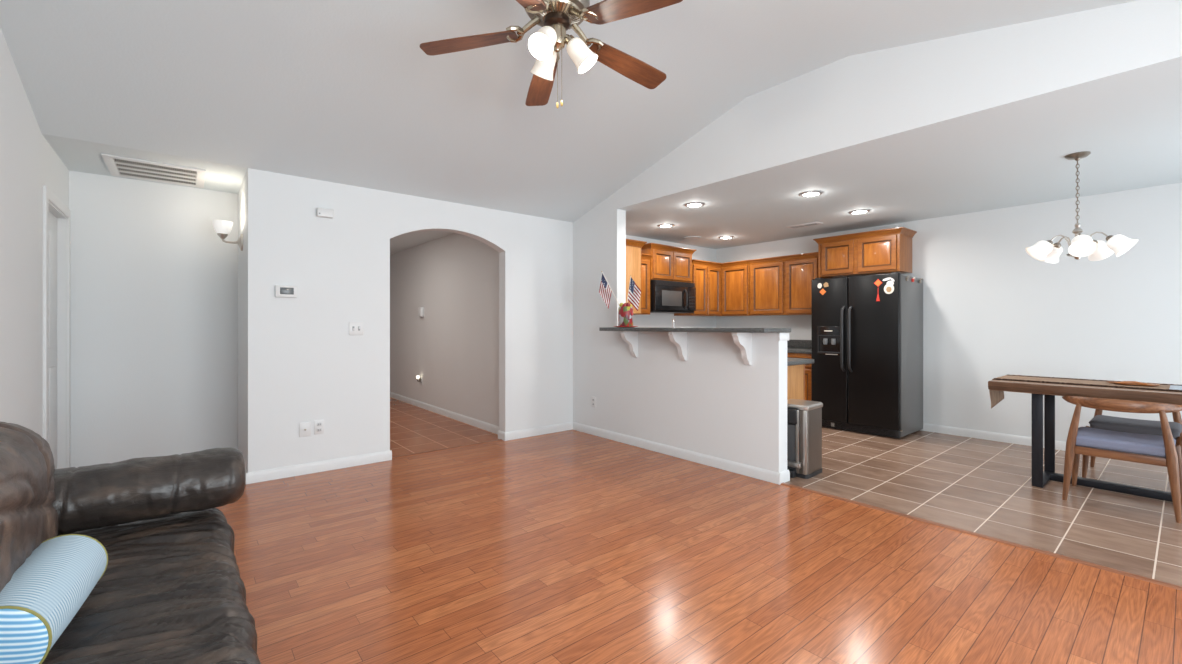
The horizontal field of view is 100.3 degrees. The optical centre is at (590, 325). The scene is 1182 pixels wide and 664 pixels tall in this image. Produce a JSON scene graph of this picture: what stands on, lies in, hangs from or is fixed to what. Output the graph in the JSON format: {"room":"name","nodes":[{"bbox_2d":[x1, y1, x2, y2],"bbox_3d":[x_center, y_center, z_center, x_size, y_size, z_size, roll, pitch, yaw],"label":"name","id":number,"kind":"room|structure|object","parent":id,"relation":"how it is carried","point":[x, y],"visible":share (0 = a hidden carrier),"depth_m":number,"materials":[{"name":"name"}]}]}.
{"room":"living room","nodes":[
{"label":"living room","id":0,"kind":"room"},
{"bbox_2d":[0,27,68,437],"bbox_3d":[-1.951,-0.372,1.172,0.120,3.185,7.090,0,0,-40],"label":"wall","id":1,"kind":"structure","parent":0,"point":[28,162],"depth_m":2.76,"materials":[{"name":"white paint"}]},
{"bbox_2d":[48,211,56,468],"bbox_3d":[-3.832,0.195,3.454,0.041,2.026,0.721,0,0,-40],"label":"door","id":2,"kind":"structure","parent":1,"relation":"in","point":[52,220],"depth_m":3.58,"materials":[{"name":"white paint"}]},
{"bbox_2d":[43,185,70,467],"bbox_3d":[-3.780,0.160,3.496,0.018,2.120,0.881,0,0,-40],"label":"trim","id":3,"kind":"structure","parent":1,"relation":"attached to","point":[48,195],"depth_m":3.19,"materials":[{"name":"white paint"}]},
{"bbox_2d":[48,201,66,468],"bbox_3d":[-3.830,0.195,3.455,0.124,2.050,0.745,0,0,-40],"label":"trim","id":4,"kind":"structure","parent":1,"relation":"attached to","point":[61,218],"depth_m":3.75,"materials":[{"name":"white paint"}]},
{"bbox_2d":[69,170,237,467],"bbox_3d":[-3.665,-0.050,4.288,1.200,2.540,0.100,0,0,-40],"label":"wall","id":5,"kind":"structure","parent":0,"point":[154,285],"depth_m":4.17,"materials":[{"name":"white paint"}]},
{"bbox_2d":[238,174,245,466],"bbox_3d":[-2.955,0.000,4.275,0.122,2.440,0.823,0,0,-40],"label":"wall","id":6,"kind":"structure","parent":0,"point":[242,191],"depth_m":4.17,"materials":[{"name":"white paint"}]},
{"bbox_2d":[212,220,242,250],"bbox_3d":[-3.025,-0.747,4.103,0.205,0.232,0.140,0,0,-40],"label":"wall sconce","id":7,"kind":"object","parent":6,"relation":"attached to","point":[222,228],"visible":1,"depth_m":4.06,"materials":[{"name":"white glass"}]},
{"bbox_2d":[217,233,227,238],"bbox_3d":[-3.050,-0.741,4.082,0.076,0.041,0.075,0,0,-40],"label":"socket","id":8,"kind":"object","parent":7,"relation":"attached to","point":[222,235],"depth_m":4.06,"materials":[{"name":"silver metal"}]},
{"bbox_2d":[246,168,572,472],"bbox_3d":[-1.477,0.000,4.872,3.162,2.440,0.137,0,0,-40],"label":"wall","id":9,"kind":"structure","parent":0,"point":[304,364],"depth_m":4.28,"materials":[{"name":"white paint"}]},
{"bbox_2d":[275,285,296,297],"bbox_3d":[-2.449,-0.277,3.963,0.152,0.096,0.028,0,0,-40],"label":"thermostat","id":10,"kind":"object","parent":9,"relation":"attached to","point":[280,290],"visible":1,"depth_m":3.95,"materials":[{"name":"white plastic"}]},
{"bbox_2d":[299,422,310,436],"bbox_3d":[-2.349,0.853,4.052,0.084,0.116,0.018,0,0,-40],"label":"outlet","id":11,"kind":"object","parent":9,"relation":"attached to","point":[304,428],"visible":1,"depth_m":4.05,"materials":[{"name":"white plastic"}]},
{"bbox_2d":[246,450,391,483],"bbox_3d":[-2.238,1.177,4.146,1.093,0.085,0.014,0,0,-40],"label":"baseboard","id":12,"kind":"structure","parent":9,"relation":"attached to","point":[308,468],"depth_m":4.10,"materials":[{"name":"white paint"}]},
{"bbox_2d":[314,420,323,434],"bbox_3d":[-2.272,0.846,4.120,0.074,0.116,0.010,0,0,-40],"label":"power outlet","id":13,"kind":"object","parent":9,"relation":"attached to","point":[318,424],"visible":1,"depth_m":4.12,"materials":[{"name":"white plastic"}]},
{"bbox_2d":[316,207,333,217],"bbox_3d":[-2.228,-0.946,4.132,0.124,0.072,0.047,0,0,-40],"label":"sensor","id":14,"kind":"object","parent":9,"relation":"attached to","point":[320,212],"visible":1,"depth_m":4.11,"materials":[{"name":"white plastic"}]},
{"bbox_2d":[349,322,362,334],"bbox_3d":[-2.047,0.023,4.300,0.116,0.116,0.019,0,0,-40],"label":"light switch","id":15,"kind":"object","parent":9,"relation":"attached to","point":[355,328],"visible":1,"depth_m":4.30,"materials":[{"name":"white plastic"}]},
{"bbox_2d":[498,431,504,439],"bbox_3d":[-0.961,1.177,5.297,0.014,0.085,0.137,0,0,-40],"label":"baseboard","id":16,"kind":"structure","parent":9,"relation":"attached to","point":[500,433],"depth_m":5.30,"materials":[{"name":"white paint"}]},
{"bbox_2d":[504,422,572,440],"bbox_3d":[-0.564,1.177,5.527,0.919,0.085,0.014,0,0,-40],"label":"baseboard","id":17,"kind":"structure","parent":9,"relation":"attached to","point":[524,433],"depth_m":5.49,"materials":[{"name":"white paint"}]},
{"bbox_2d":[390,231,452,254],"bbox_3d":[-3.450,-1.270,6.725,2.230,0.100,5.233,0,0,-40],"label":"ceiling","id":18,"kind":"structure","parent":0,"point":[399,243],"depth_m":6.96,"materials":[{"name":"white paint"}]},
{"bbox_2d":[390,233,498,426],"bbox_3d":[-2.544,-0.050,7.472,0.120,2.540,5.233,0,0,-40],"label":"wall","id":19,"kind":"structure","parent":0,"point":[454,347],"depth_m":6.63,"materials":[{"name":"white paint"}]},
{"bbox_2d":[418,307,423,316],"bbox_3d":[-2.526,-0.205,7.314,0.053,0.140,0.120,0,0,-40],"label":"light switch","id":20,"kind":"object","parent":19,"relation":"attached to","point":[420,309],"visible":1,"depth_m":7.28,"materials":[{"name":"white plastic"}]},
{"bbox_2d":[390,392,498,433],"bbox_3d":[-2.595,1.177,7.429,0.014,0.085,5.233,0,0,-40],"label":"baseboard","id":21,"kind":"structure","parent":19,"relation":"attached to","point":[474,422],"depth_m":6.55,"materials":[{"name":"white paint"}]},
{"bbox_2d":[0,0,1181,248],"bbox_3d":[0.969,-1.593,3.501,7.350,0.745,7.010,0,0,-40],"label":"ceiling","id":22,"kind":"structure","parent":0,"point":[347,92],"depth_m":3.35,"materials":[{"name":"white paint"}]},
{"bbox_2d":[101,153,205,187],"bbox_3d":[-3.433,-1.214,3.909,0.584,0.012,0.630,0,0,-40],"label":"ceiling vent","id":23,"kind":"object","parent":22,"relation":"in","point":[119,166],"visible":1,"depth_m":3.87,"materials":[{"name":"white plastic"}]},
{"bbox_2d":[420,0,682,108],"bbox_3d":[-0.129,-1.456,2.379,1.247,0.816,1.265,0,0,-40],"label":"ceiling fan","id":24,"kind":"object","parent":22,"relation":"hanging from","point":[555,17],"visible":1,"depth_m":2.35,"materials":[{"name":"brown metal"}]},
{"bbox_2d":[533,0,580,28],"bbox_3d":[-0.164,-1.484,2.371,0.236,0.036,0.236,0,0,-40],"label":"motor housing","id":25,"kind":"object","parent":24,"relation":"attached to","point":[566,9],"depth_m":2.31,"materials":[{"name":"metal"}]},
{"bbox_2d":[658,224,673,227],"bbox_3d":[0.925,-1.230,6.085,0.200,0.017,0.200,0,0,-40],"label":"recessed light","id":26,"kind":"object","parent":22,"relation":"in","point":[660,225],"visible":1,"depth_m":6.05,"materials":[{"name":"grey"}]},
{"bbox_2d":[684,236,700,239],"bbox_3d":[1.420,-1.234,6.924,0.236,0.011,0.235,0,0,-40],"label":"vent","id":27,"kind":"object","parent":22,"relation":"attached to","point":[688,237],"visible":1,"depth_m":6.89,"materials":[{"name":"white metal"}]},
{"bbox_2d":[685,202,704,207],"bbox_3d":[1.058,-1.230,5.037,0.200,0.017,0.200,0,0,-40],"label":"recessed light","id":28,"kind":"object","parent":22,"relation":"in","point":[692,204],"visible":1,"depth_m":5.01,"materials":[{"name":"white"}]},
{"bbox_2d":[719,236,732,238],"bbox_3d":[1.890,-1.230,6.904,0.200,0.017,0.200,0,0,-40],"label":"recessed light","id":29,"kind":"object","parent":22,"relation":"in","point":[722,237],"visible":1,"depth_m":6.86,"materials":[{"name":"white"}]},
{"bbox_2d":[787,222,822,228],"bbox_3d":[2.624,-1.235,6.064,0.150,0.010,0.400,0,0,-40],"label":"ceiling vent","id":30,"kind":"object","parent":22,"relation":"in","point":[812,223],"visible":1,"depth_m":6.05,"materials":[{"name":"white plastic"}]},
{"bbox_2d":[799,191,822,196],"bbox_3d":[2.061,-1.230,4.619,0.200,0.017,0.200,0,0,-40],"label":"recessed light","id":31,"kind":"object","parent":22,"relation":"in","point":[808,193],"visible":1,"depth_m":4.59,"materials":[{"name":"white"}]},
{"bbox_2d":[849,209,869,213],"bbox_3d":[2.912,-1.230,5.346,0.200,0.017,0.200,0,0,-40],"label":"recessed light","id":32,"kind":"object","parent":22,"relation":"in","point":[863,211],"visible":1,"depth_m":5.31,"materials":[{"name":"white"}]},
{"bbox_2d":[1025,151,1137,262],"bbox_3d":[3.523,-0.858,3.552,0.571,0.762,0.566,0,0,-40],"label":"chandelier","id":33,"kind":"object","parent":22,"relation":"hanging from","point":[1080,246],"visible":1,"depth_m":3.56,"materials":[{"name":"white glass"}]},
{"bbox_2d":[1053,242,1060,247],"bbox_3d":[3.528,-0.607,3.733,0.048,0.048,0.048,0,0,3],"label":"socket","id":34,"kind":"object","parent":33,"relation":"attached to","point":[1056,245],"depth_m":3.72,"materials":[{"name":"grey metal"}]},
{"bbox_2d":[626,235,715,327],"bbox_3d":[0.834,-0.060,7.077,3.210,2.560,0.100,0,0,-40],"label":"wall","id":35,"kind":"structure","parent":0,"point":[705,254],"depth_m":7.42,"materials":[{"name":"white paint"}]},
{"bbox_2d":[633,253,652,314],"bbox_3d":[0.522,-0.542,6.508,0.445,0.785,0.381,0,0,-40],"label":"upper cabinet","id":36,"kind":"object","parent":35,"relation":"attached to","point":[645,258],"visible":0.34,"depth_m":6.47,"materials":[{"name":"brown wood"}]},
{"bbox_2d":[641,243,696,282],"bbox_3d":[1.027,-0.853,6.918,0.935,0.475,0.391,0,0,-40],"label":"upper cabinet","id":37,"kind":"object","parent":35,"relation":"attached to","point":[667,263],"visible":0.84,"depth_m":6.75,"materials":[{"name":"brown wood"}]},
{"bbox_2d":[650,280,695,312],"bbox_3d":[1.050,-0.398,6.889,0.835,0.425,0.458,0,0,-40],"label":"microwave","id":38,"kind":"object","parent":37,"relation":"attached to","point":[665,296],"visible":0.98,"depth_m":6.70,"materials":[{"name":"black metal"}]},
{"bbox_2d":[674,259,721,315],"bbox_3d":[1.624,-0.550,7.416,0.700,0.800,0.381,0,0,-40],"label":"upper cabinet","id":39,"kind":"object","parent":35,"relation":"attached to","point":[706,275],"visible":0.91,"depth_m":7.28,"materials":[{"name":"brown wood"}]},
{"bbox_2d":[216,397,1181,663],"bbox_3d":[-0.440,1.260,5.210,7.550,0.080,11.600,0,0,-40],"label":"floor","id":40,"kind":"structure","parent":0,"point":[569,546],"depth_m":2.60,"materials":[{"name":"brown wood"}]},
{"bbox_2d":[0,422,260,663],"bbox_3d":[-1.152,0.749,1.021,0.880,0.941,2.559,0,0,-40],"label":"sofa","id":41,"kind":"object","parent":40,"relation":"on","point":[171,589],"visible":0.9,"depth_m":1.50,"materials":[{"name":"brown leather"}]},
{"bbox_2d":[0,422,57,591],"bbox_3d":[-1.596,0.539,1.170,0.365,0.520,1.117,0,0,-40],"label":"cushion","id":42,"kind":"object","parent":41,"relation":"on","point":[28,499],"depth_m":1.31,"materials":[{"name":"brown leather"}]},
{"bbox_2d":[0,534,107,663],"bbox_3d":[-1.383,0.684,1.222,0.187,0.187,0.492,0,0,-33],"label":"bolster pillow","id":43,"kind":"object","parent":41,"relation":"on","point":[45,593],"visible":0.88,"depth_m":1.15,"materials":[{"name":"blue fabric"}]},
{"bbox_2d":[42,508,260,663],"bbox_3d":[-1.471,0.896,1.444,0.744,0.268,1.433,0,0,-40],"label":"seat cushion","id":44,"kind":"object","parent":41,"relation":"on","point":[171,589],"depth_m":1.39,"materials":[{"name":"brown leather"}]},
{"bbox_2d":[392,439,501,457],"bbox_3d":[-1.411,1.218,4.917,1.160,0.005,0.033,0,0,-40],"label":"trim","id":45,"kind":"structure","parent":40,"relation":"on","point":[497,439],"depth_m":4.88,"materials":[{"name":"brown wood"}]},
{"bbox_2d":[787,364,804,399],"bbox_3d":[1.201,0.787,4.973,0.838,0.866,1.552,0,0,-40],"label":"base cabinet","id":46,"kind":"object","parent":40,"relation":"on","point":[795,373],"visible":0.02,"depth_m":4.54,"materials":[{"name":"brown wood"}]},
{"bbox_2d":[787,358,813,365],"bbox_3d":[1.235,0.330,4.955,0.871,0.040,1.625,0,0,-40],"label":"countertop","id":47,"kind":"structure","parent":46,"relation":"on","point":[790,361],"depth_m":4.47,"materials":[{"name":"stone"}]},
{"bbox_2d":[787,353,810,400],"bbox_3d":[2.403,0.786,7.048,0.618,0.868,1.900,0,0,-40],"label":"base cabinet","id":48,"kind":"object","parent":40,"relation":"on","point":[789,355],"visible":0.03,"depth_m":6.20,"materials":[{"name":"brown wood"}]},
{"bbox_2d":[787,340,810,353],"bbox_3d":[2.400,0.272,7.046,0.628,0.153,1.920,0,0,-40],"label":"countertop","id":49,"kind":"structure","parent":48,"relation":"on","point":[793,346],"depth_m":6.81,"materials":[{"name":"stone"}]},
{"bbox_2d":[787,399,822,478],"bbox_3d":[1.719,0.927,4.104,0.373,0.586,0.286,0,0,-43],"label":"trash can","id":50,"kind":"object","parent":40,"relation":"on","point":[804,417],"visible":0.74,"depth_m":3.98,"materials":[{"name":"silver metal"}]},
{"bbox_2d":[811,272,922,437],"bbox_3d":[3.244,0.312,5.835,0.836,1.785,0.958,0,0,-40],"label":"refrigerator","id":51,"kind":"object","parent":40,"relation":"on","point":[867,353],"visible":0.91,"depth_m":5.56,"materials":[{"name":"black metal"}]},
{"bbox_2d":[874,279,881,300],"bbox_3d":[3.147,-0.392,5.404,0.005,0.244,0.088,0,0,-40],"label":"magnet","id":52,"kind":"object","parent":51,"relation":"attached to","point":[878,282],"visible":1,"depth_m":5.40,"materials":[{"name":"plastic"}]},
{"bbox_2d":[882,277,894,293],"bbox_3d":[3.212,-0.434,5.323,0.006,0.178,0.118,0,0,-40],"label":"magnet","id":53,"kind":"object","parent":51,"relation":"attached to","point":[889,288],"visible":1,"depth_m":5.31,"materials":[{"name":"white plastic"}]},
{"bbox_2d":[781,482,1181,590],"bbox_3d":[2.560,1.216,2.499,0.043,0.007,3.400,0,0,-40],"label":"trim","id":54,"kind":"structure","parent":40,"relation":"on","point":[1135,576],"depth_m":2.76,"materials":[{"name":"brown wood"}]},
{"bbox_2d":[988,375,1181,500],"bbox_3d":[4.032,0.828,3.427,0.815,0.785,1.860,0,0,-40],"label":"dining table","id":55,"kind":"object","parent":40,"relation":"on","point":[1040,478],"visible":0.86,"depth_m":3.72,"materials":[{"name":"brown wood"}]},
{"bbox_2d":[989,375,1181,407],"bbox_3d":[4.007,0.546,3.432,0.462,0.253,1.872,0,0,-40],"label":"table runner","id":56,"kind":"object","parent":55,"relation":"on","point":[996,397],"visible":0.91,"depth_m":3.83,"materials":[{"name":"fabric"}]},
{"bbox_2d":[1106,381,1159,385],"bbox_3d":[3.917,0.414,3.565,0.185,0.028,0.263,0,0,-40],"label":"dish","id":57,"kind":"object","parent":56,"relation":"on","point":[1132,383],"visible":1,"depth_m":3.55,"materials":[{"name":"brown wood"}]},
{"bbox_2d":[1169,385,1181,389],"bbox_3d":[4.173,0.426,3.223,0.380,0.003,0.505,0,0,-40],"label":"placemat","id":58,"kind":"object","parent":56,"relation":"on","point":[1173,387],"visible":1,"depth_m":3.39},
{"bbox_2d":[1062,396,1181,522],"bbox_3d":[3.658,0.853,3.400,0.534,0.737,0.584,0,0,-40],"label":"dining chair","id":59,"kind":"object","parent":40,"relation":"on","point":[1163,450],"visible":1,"depth_m":3.27,"materials":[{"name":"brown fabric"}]},
{"bbox_2d":[1082,409,1181,477],"bbox_3d":[4.324,0.853,3.920,0.534,0.737,0.584,0,0,-40],"label":"dining chair","id":60,"kind":"object","parent":40,"relation":"on","point":[1099,421],"visible":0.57,"depth_m":3.86,"materials":[{"name":"grey fabric"}]},
{"bbox_2d":[573,0,1181,472],"bbox_3d":[1.642,-0.323,3.673,0.127,3.085,6.180,0,0,-40],"label":"wall","id":61,"kind":"structure","parent":0,"point":[851,100],"depth_m":3.88,"materials":[{"name":"white paint"}]},
{"bbox_2d":[591,397,595,407],"bbox_3d":[0.029,0.853,5.521,0.010,0.116,0.074,0,0,-40],"label":"power outlet","id":62,"kind":"object","parent":61,"relation":"attached to","point":[593,399],"visible":1,"depth_m":5.52,"materials":[{"name":"white plastic"}]},
{"bbox_2d":[620,331,637,356],"bbox_3d":[0.382,0.186,4.940,0.205,0.266,0.048,0,0,-40],"label":"bracket","id":63,"kind":"object","parent":61,"relation":"attached to","point":[631,337],"visible":1,"depth_m":4.95,"materials":[{"name":"white paint"}]},
{"bbox_2d":[626,239,646,313],"bbox_3d":[0.286,-0.545,5.708,0.369,0.810,0.645,0,0,-40],"label":"upper cabinet","id":64,"kind":"object","parent":61,"relation":"attached to","point":[633,247],"visible":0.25,"depth_m":5.51,"materials":[{"name":"brown wood"}]},
{"bbox_2d":[573,422,779,484],"bbox_3d":[0.622,1.177,4.800,0.014,0.085,2.615,0,0,-40],"label":"baseboard","id":65,"kind":"structure","parent":61,"relation":"attached to","point":[758,473],"depth_m":4.48,"materials":[{"name":"white paint"}]},
{"bbox_2d":[668,332,686,360],"bbox_3d":[0.782,0.186,4.454,0.205,0.266,0.048,0,0,-40],"label":"bracket","id":66,"kind":"object","parent":61,"relation":"attached to","point":[679,339],"visible":0.89,"depth_m":4.46,"materials":[{"name":"white paint"}]},
{"bbox_2d":[599,327,790,332],"bbox_3d":[0.829,0.034,4.465,0.390,0.036,1.867,0,0,-40],"label":"countertop","id":67,"kind":"structure","parent":61,"relation":"on","point":[649,329],"depth_m":4.08,"materials":[{"name":"stone"}]},
{"bbox_3d":[0.350,0.009,4.967,0.256,0.013,0.256,0,0,-39],"label":"plate","id":68,"kind":"object","parent":67,"relation":"on","visible":0},
{"bbox_2d":[618,303,632,325],"bbox_3d":[0.350,-0.111,4.967,0.150,0.243,0.150,0,0,-40],"label":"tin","id":69,"kind":"object","parent":68,"relation":"on","point":[625,311],"visible":0.97,"depth_m":4.91,"materials":[{"name":"red"}]},
{"bbox_2d":[599,271,618,308],"bbox_3d":[0.201,-0.346,4.964,0.242,0.415,0.023,0,0,2],"label":"flag","id":70,"kind":"object","parent":69,"relation":"in","point":[605,291],"visible":0.99,"depth_m":4.97,"materials":[{"name":"multicoloured fabric"}]},
{"bbox_2d":[627,275,640,310],"bbox_3d":[0.427,-0.327,4.971,0.158,0.375,0.025,0,0,3],"label":"flag","id":71,"kind":"object","parent":69,"relation":"in","point":[634,293],"visible":0.99,"depth_m":4.97,"materials":[{"name":"multicoloured fabric"}]},
{"bbox_2d":[732,333,751,364],"bbox_3d":[1.205,0.186,3.941,0.205,0.266,0.048,0,0,-40],"label":"bracket","id":72,"kind":"object","parent":61,"relation":"attached to","point":[743,340],"visible":0.89,"depth_m":3.95,"materials":[{"name":"white paint"}]},
{"bbox_2d":[778,333,788,340],"bbox_3d":[1.504,0.084,3.848,0.143,0.062,0.019,0,0,-40],"label":"trim","id":73,"kind":"structure","parent":61,"relation":"attached to","point":[781,336],"depth_m":3.83,"materials":[{"name":"white paint"}]},
{"bbox_2d":[780,470,789,483],"bbox_3d":[1.508,1.177,3.846,0.142,0.085,0.014,0,0,-40],"label":"baseboard","id":74,"kind":"structure","parent":61,"relation":"attached to","point":[785,475],"depth_m":3.84,"materials":[{"name":"white paint"}]},
{"bbox_2d":[716,182,1181,441],"bbox_3d":[4.063,-0.060,5.604,0.100,2.560,6.280,0,0,-40],"label":"wall","id":75,"kind":"structure","parent":0,"point":[992,309],"depth_m":5.01,"materials":[{"name":"white paint"}]},
{"bbox_2d":[721,260,749,315],"bbox_3d":[2.251,-0.550,7.428,0.376,0.800,0.490,0,0,-40],"label":"upper cabinet","id":76,"kind":"object","parent":75,"relation":"attached to","point":[735,276],"visible":0.84,"depth_m":7.31,"materials":[{"name":"brown wood"}]},
{"bbox_2d":[748,252,822,315],"bbox_3d":[2.738,-0.550,6.838,0.376,0.800,1.030,0,0,-40],"label":"upper cabinet","id":77,"kind":"object","parent":75,"relation":"attached to","point":[780,285],"visible":0.75,"depth_m":6.74,"materials":[{"name":"brown wood"}]},
{"bbox_2d":[787,340,810,347],"bbox_3d":[2.635,0.253,7.239,0.020,0.115,1.920,0,0,-40],"label":"backsplash","id":78,"kind":"structure","parent":75,"relation":"attached to","point":[790,343],"depth_m":6.89,"materials":[{"name":"stone"}]},
{"bbox_2d":[813,227,916,277],"bbox_3d":[3.337,-0.868,6.052,0.451,0.485,1.020,0,0,-40],"label":"upper cabinet","id":79,"kind":"object","parent":75,"relation":"attached to","point":[884,251],"visible":0.97,"depth_m":5.84,"materials":[{"name":"brown wood"}]},
{"bbox_2d":[921,423,1149,455],"bbox_3d":[4.223,1.177,5.321,0.014,0.085,5.640,0,0,-40],"label":"baseboard","id":80,"kind":"structure","parent":75,"relation":"attached to","point":[1059,445],"depth_m":5.29,"materials":[{"name":"white paint"}]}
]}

